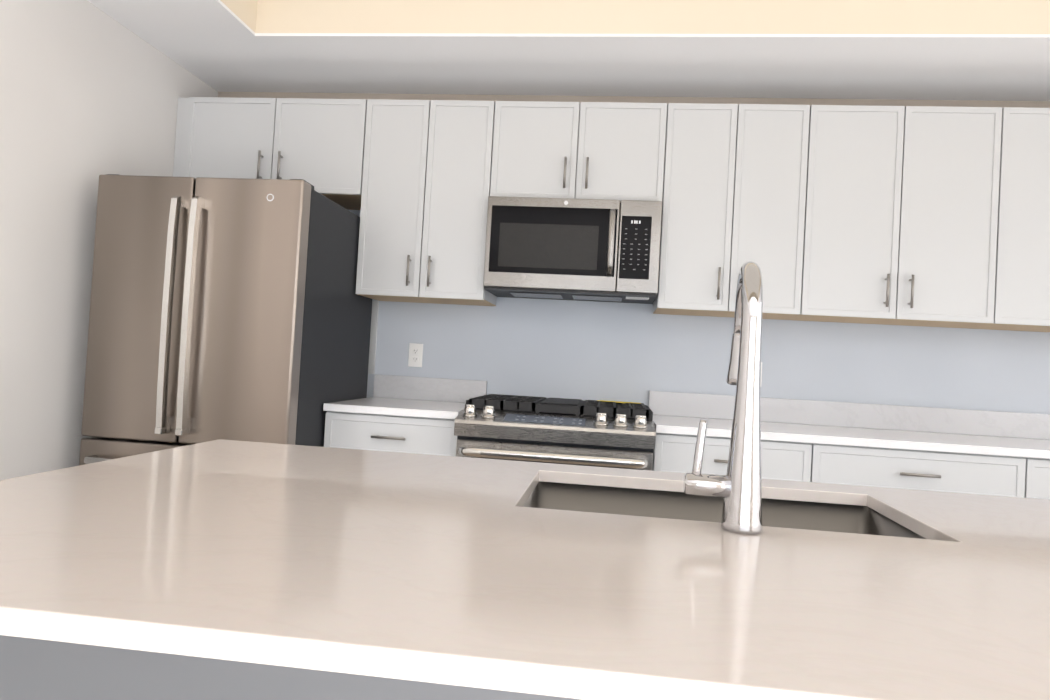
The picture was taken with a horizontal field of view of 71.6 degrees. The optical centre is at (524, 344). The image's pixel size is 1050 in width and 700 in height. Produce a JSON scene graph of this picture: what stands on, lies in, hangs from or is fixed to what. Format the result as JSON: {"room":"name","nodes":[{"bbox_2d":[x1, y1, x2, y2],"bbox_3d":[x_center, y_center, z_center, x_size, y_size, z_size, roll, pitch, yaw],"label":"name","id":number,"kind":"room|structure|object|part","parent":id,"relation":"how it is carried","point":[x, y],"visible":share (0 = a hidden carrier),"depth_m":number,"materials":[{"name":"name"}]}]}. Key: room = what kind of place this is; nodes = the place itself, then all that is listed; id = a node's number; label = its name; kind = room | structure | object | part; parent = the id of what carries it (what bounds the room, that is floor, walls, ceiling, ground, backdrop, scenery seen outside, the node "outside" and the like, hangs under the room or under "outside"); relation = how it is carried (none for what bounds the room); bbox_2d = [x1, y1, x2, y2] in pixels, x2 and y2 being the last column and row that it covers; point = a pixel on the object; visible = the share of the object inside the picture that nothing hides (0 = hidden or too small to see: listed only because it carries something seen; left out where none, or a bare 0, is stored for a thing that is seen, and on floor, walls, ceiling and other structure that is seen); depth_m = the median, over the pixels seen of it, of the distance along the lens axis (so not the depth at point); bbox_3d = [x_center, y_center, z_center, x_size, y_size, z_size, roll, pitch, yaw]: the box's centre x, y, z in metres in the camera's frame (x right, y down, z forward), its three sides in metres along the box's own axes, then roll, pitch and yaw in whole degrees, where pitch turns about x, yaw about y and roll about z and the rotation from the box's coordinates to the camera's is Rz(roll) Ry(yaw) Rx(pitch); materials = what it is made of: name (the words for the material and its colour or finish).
{"room":"kitchen","nodes":[
{"label":"kitchen","id":0,"kind":"room"},
{"bbox_2d":[0,0,217,479],"bbox_3d":[-2.110,-0.417,0.389,0.150,2.880,6.750,3,-1,7],"label":"wall","id":1,"kind":"structure","parent":0,"point":[90,93],"depth_m":2.73,"materials":[{"name":"paint"}]},
{"bbox_2d":[87,0,1049,100],"bbox_3d":[1.064,-1.449,0.116,6.400,0.420,6.900,3,-1,7],"label":"ceiling","id":2,"kind":"structure","parent":0,"point":[988,50],"depth_m":3.01,"materials":[{"name":"paint"}]},
{"bbox_2d":[218,92,1049,413],"bbox_3d":[1.397,-0.153,3.439,6.400,2.880,0.150,3,-1,7],"label":"wall","id":3,"kind":"structure","parent":0,"point":[576,350],"depth_m":3.44,"materials":[{"name":"paint"}]},
{"bbox_2d":[173,97,366,209],"bbox_3d":[-1.166,-0.913,3.495,0.921,0.435,0.386,3,-1,7],"label":"upper cabinet","id":4,"kind":"object","parent":3,"relation":"attached to","point":[318,145],"depth_m":3.34,"materials":[{"name":"grey paint"}]},
{"bbox_3d":[-1.589,-0.935,3.572,0.062,0.435,0.334,3,-1,7],"label":"wall cabinet filler","id":5,"kind":"part","parent":4,"relation":"part of","materials":[{"name":"white wood"}]},
{"bbox_2d":[368,301,378,373],"bbox_3d":[-0.766,-0.037,3.610,0.062,0.363,0.012,3,-1,7],"label":"trim","id":6,"kind":"structure","parent":3,"relation":"attached to","point":[373,337],"depth_m":3.60,"materials":[{"name":"grey paint"}]},
{"bbox_2d":[408,343,422,366],"bbox_3d":[-0.538,0.052,3.582,0.070,0.115,0.010,3,-1,7],"label":"electrical outlet","id":7,"kind":"object","parent":3,"relation":"attached to","point":[415,355],"visible":1,"depth_m":3.58,"materials":[{"name":"white plastic"}]},
{"bbox_2d":[356,99,496,305],"bbox_3d":[-0.429,-0.649,3.399,0.586,0.885,0.386,3,-1,7],"label":"upper cabinet","id":8,"kind":"object","parent":3,"relation":"attached to","point":[426,180],"visible":0.96,"depth_m":3.25,"materials":[{"name":"grey paint"}]},
{"bbox_2d":[490,101,666,202],"bbox_3d":[0.247,-0.839,3.324,0.752,0.433,0.386,3,-1,7],"label":"upper cabinet","id":9,"kind":"object","parent":3,"relation":"attached to","point":[591,150],"visible":0.94,"depth_m":3.17,"materials":[{"name":"grey paint"}]},
{"bbox_2d":[483,196,661,303],"bbox_3d":[0.220,-0.418,3.289,0.746,0.406,0.437,3,-1,7],"label":"microwave","id":10,"kind":"object","parent":9,"relation":"attached to","point":[600,250],"visible":1,"depth_m":3.11,"materials":[{"name":"grey metal"}]},
{"bbox_2d":[653,103,809,319],"bbox_3d":[0.901,-0.578,3.239,0.590,0.885,0.386,3,-1,7],"label":"upper cabinet","id":11,"kind":"object","parent":3,"relation":"attached to","point":[734,189],"visible":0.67,"depth_m":3.09,"materials":[{"name":"grey paint"}]},
{"bbox_2d":[782,105,1001,327],"bbox_3d":[1.568,-0.543,3.158,0.754,0.885,0.386,3,-1,7],"label":"upper cabinet","id":12,"kind":"object","parent":3,"relation":"attached to","point":[901,216],"visible":0.98,"depth_m":3.00,"materials":[{"name":"grey paint"}]},
{"bbox_2d":[957,107,1049,331],"bbox_3d":[2.319,-0.503,3.067,0.759,0.885,0.386,3,-1,7],"label":"upper cabinet","id":13,"kind":"object","parent":3,"relation":"attached to","point":[1022,290],"visible":0.68,"depth_m":2.95,"materials":[{"name":"grey paint"}]},
{"bbox_3d":[0.914,1.237,0.055,6.400,0.100,6.900,3,-1,7],"label":"floor","id":14,"kind":"structure","parent":0,"visible":0},
{"bbox_2d":[79,174,371,465],"bbox_3d":[-1.225,0.253,3.108,0.823,1.762,0.924,3,-1,7],"label":"refrigerator","id":15,"kind":"object","parent":14,"relation":"on","point":[237,309],"visible":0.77,"depth_m":2.73,"materials":[{"name":"grey metal"}]},
{"bbox_2d":[0,635,582,699],"bbox_3d":[0.839,0.759,1.096,3.190,0.892,0.756,3,-1,7],"label":"kitchen island","id":16,"kind":"object","parent":14,"relation":"on","point":[35,669],"depth_m":0.88,"materials":[{"name":"grey paint"}]},
{"bbox_2d":[0,439,1049,699],"bbox_3d":[0.846,0.298,0.955,3.250,0.022,1.051,3,-1,7],"label":"island countertop","id":17,"kind":"structure","parent":16,"relation":"on","point":[462,571],"depth_m":0.73,"materials":[{"name":"stone"}]},
{"bbox_2d":[683,261,762,533],"bbox_3d":[0.299,0.066,1.095,0.118,0.386,0.205,3,-1,7],"label":"pull-down faucet","id":18,"kind":"object","parent":17,"relation":"on","point":[738,487],"visible":1,"depth_m":1.01,"materials":[{"name":"silver metal"}]},
{"bbox_2d":[523,481,925,538],"bbox_3d":[0.312,0.403,1.240,0.682,0.231,0.428,3,-1,7],"label":"undermount sink","id":19,"kind":"object","parent":17,"relation":"in","point":[844,518],"visible":0.04,"depth_m":1.43,"materials":[{"name":"silver metal"}]},
{"bbox_2d":[324,411,456,455],"bbox_3d":[-0.531,0.735,3.235,0.561,0.884,0.656,3,-1,7],"label":"base cabinet","id":20,"kind":"object","parent":14,"relation":"on","point":[394,433],"visible":0.23,"depth_m":2.96,"materials":[{"name":"grey paint"}]},
{"bbox_2d":[323,374,486,418],"bbox_3d":[-0.503,0.223,3.254,0.562,0.141,0.640,3,-1,7],"label":"countertop","id":21,"kind":"structure","parent":20,"relation":"on","point":[427,397],"depth_m":3.53,"materials":[{"name":"stone"}]},
{"bbox_2d":[454,394,655,470],"bbox_3d":[0.127,0.726,3.095,0.766,0.968,0.758,3,-1,7],"label":"gas range","id":22,"kind":"object","parent":14,"relation":"on","point":[608,434],"visible":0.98,"depth_m":2.79,"materials":[{"name":"silver metal"}]},
{"bbox_2d":[653,433,811,481],"bbox_3d":[0.808,0.806,3.073,0.589,0.884,0.656,3,-1,7],"label":"base cabinet","id":23,"kind":"object","parent":14,"relation":"on","point":[785,460],"visible":0.19,"depth_m":2.80,"materials":[{"name":"grey paint"}]},
{"bbox_2d":[810,443,1025,497],"bbox_3d":[1.475,0.841,2.993,0.754,0.884,0.656,3,-1,7],"label":"base cabinet","id":24,"kind":"object","parent":14,"relation":"on","point":[982,474],"visible":0.27,"depth_m":2.71,"materials":[{"name":"grey paint"}]},
{"bbox_2d":[648,391,1049,458],"bbox_3d":[1.589,0.334,3.002,2.103,0.141,0.640,3,-1,7],"label":"countertop","id":25,"kind":"structure","parent":24,"relation":"on","point":[1014,434],"depth_m":3.25,"materials":[{"name":"stone"}]},
{"bbox_2d":[1024,457,1049,498],"bbox_3d":[2.226,0.881,2.902,0.759,0.884,0.656,3,-1,7],"label":"base cabinet","id":26,"kind":"object","parent":14,"relation":"on","point":[1037,478],"visible":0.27,"depth_m":2.66,"materials":[{"name":"grey paint"}]}
]}

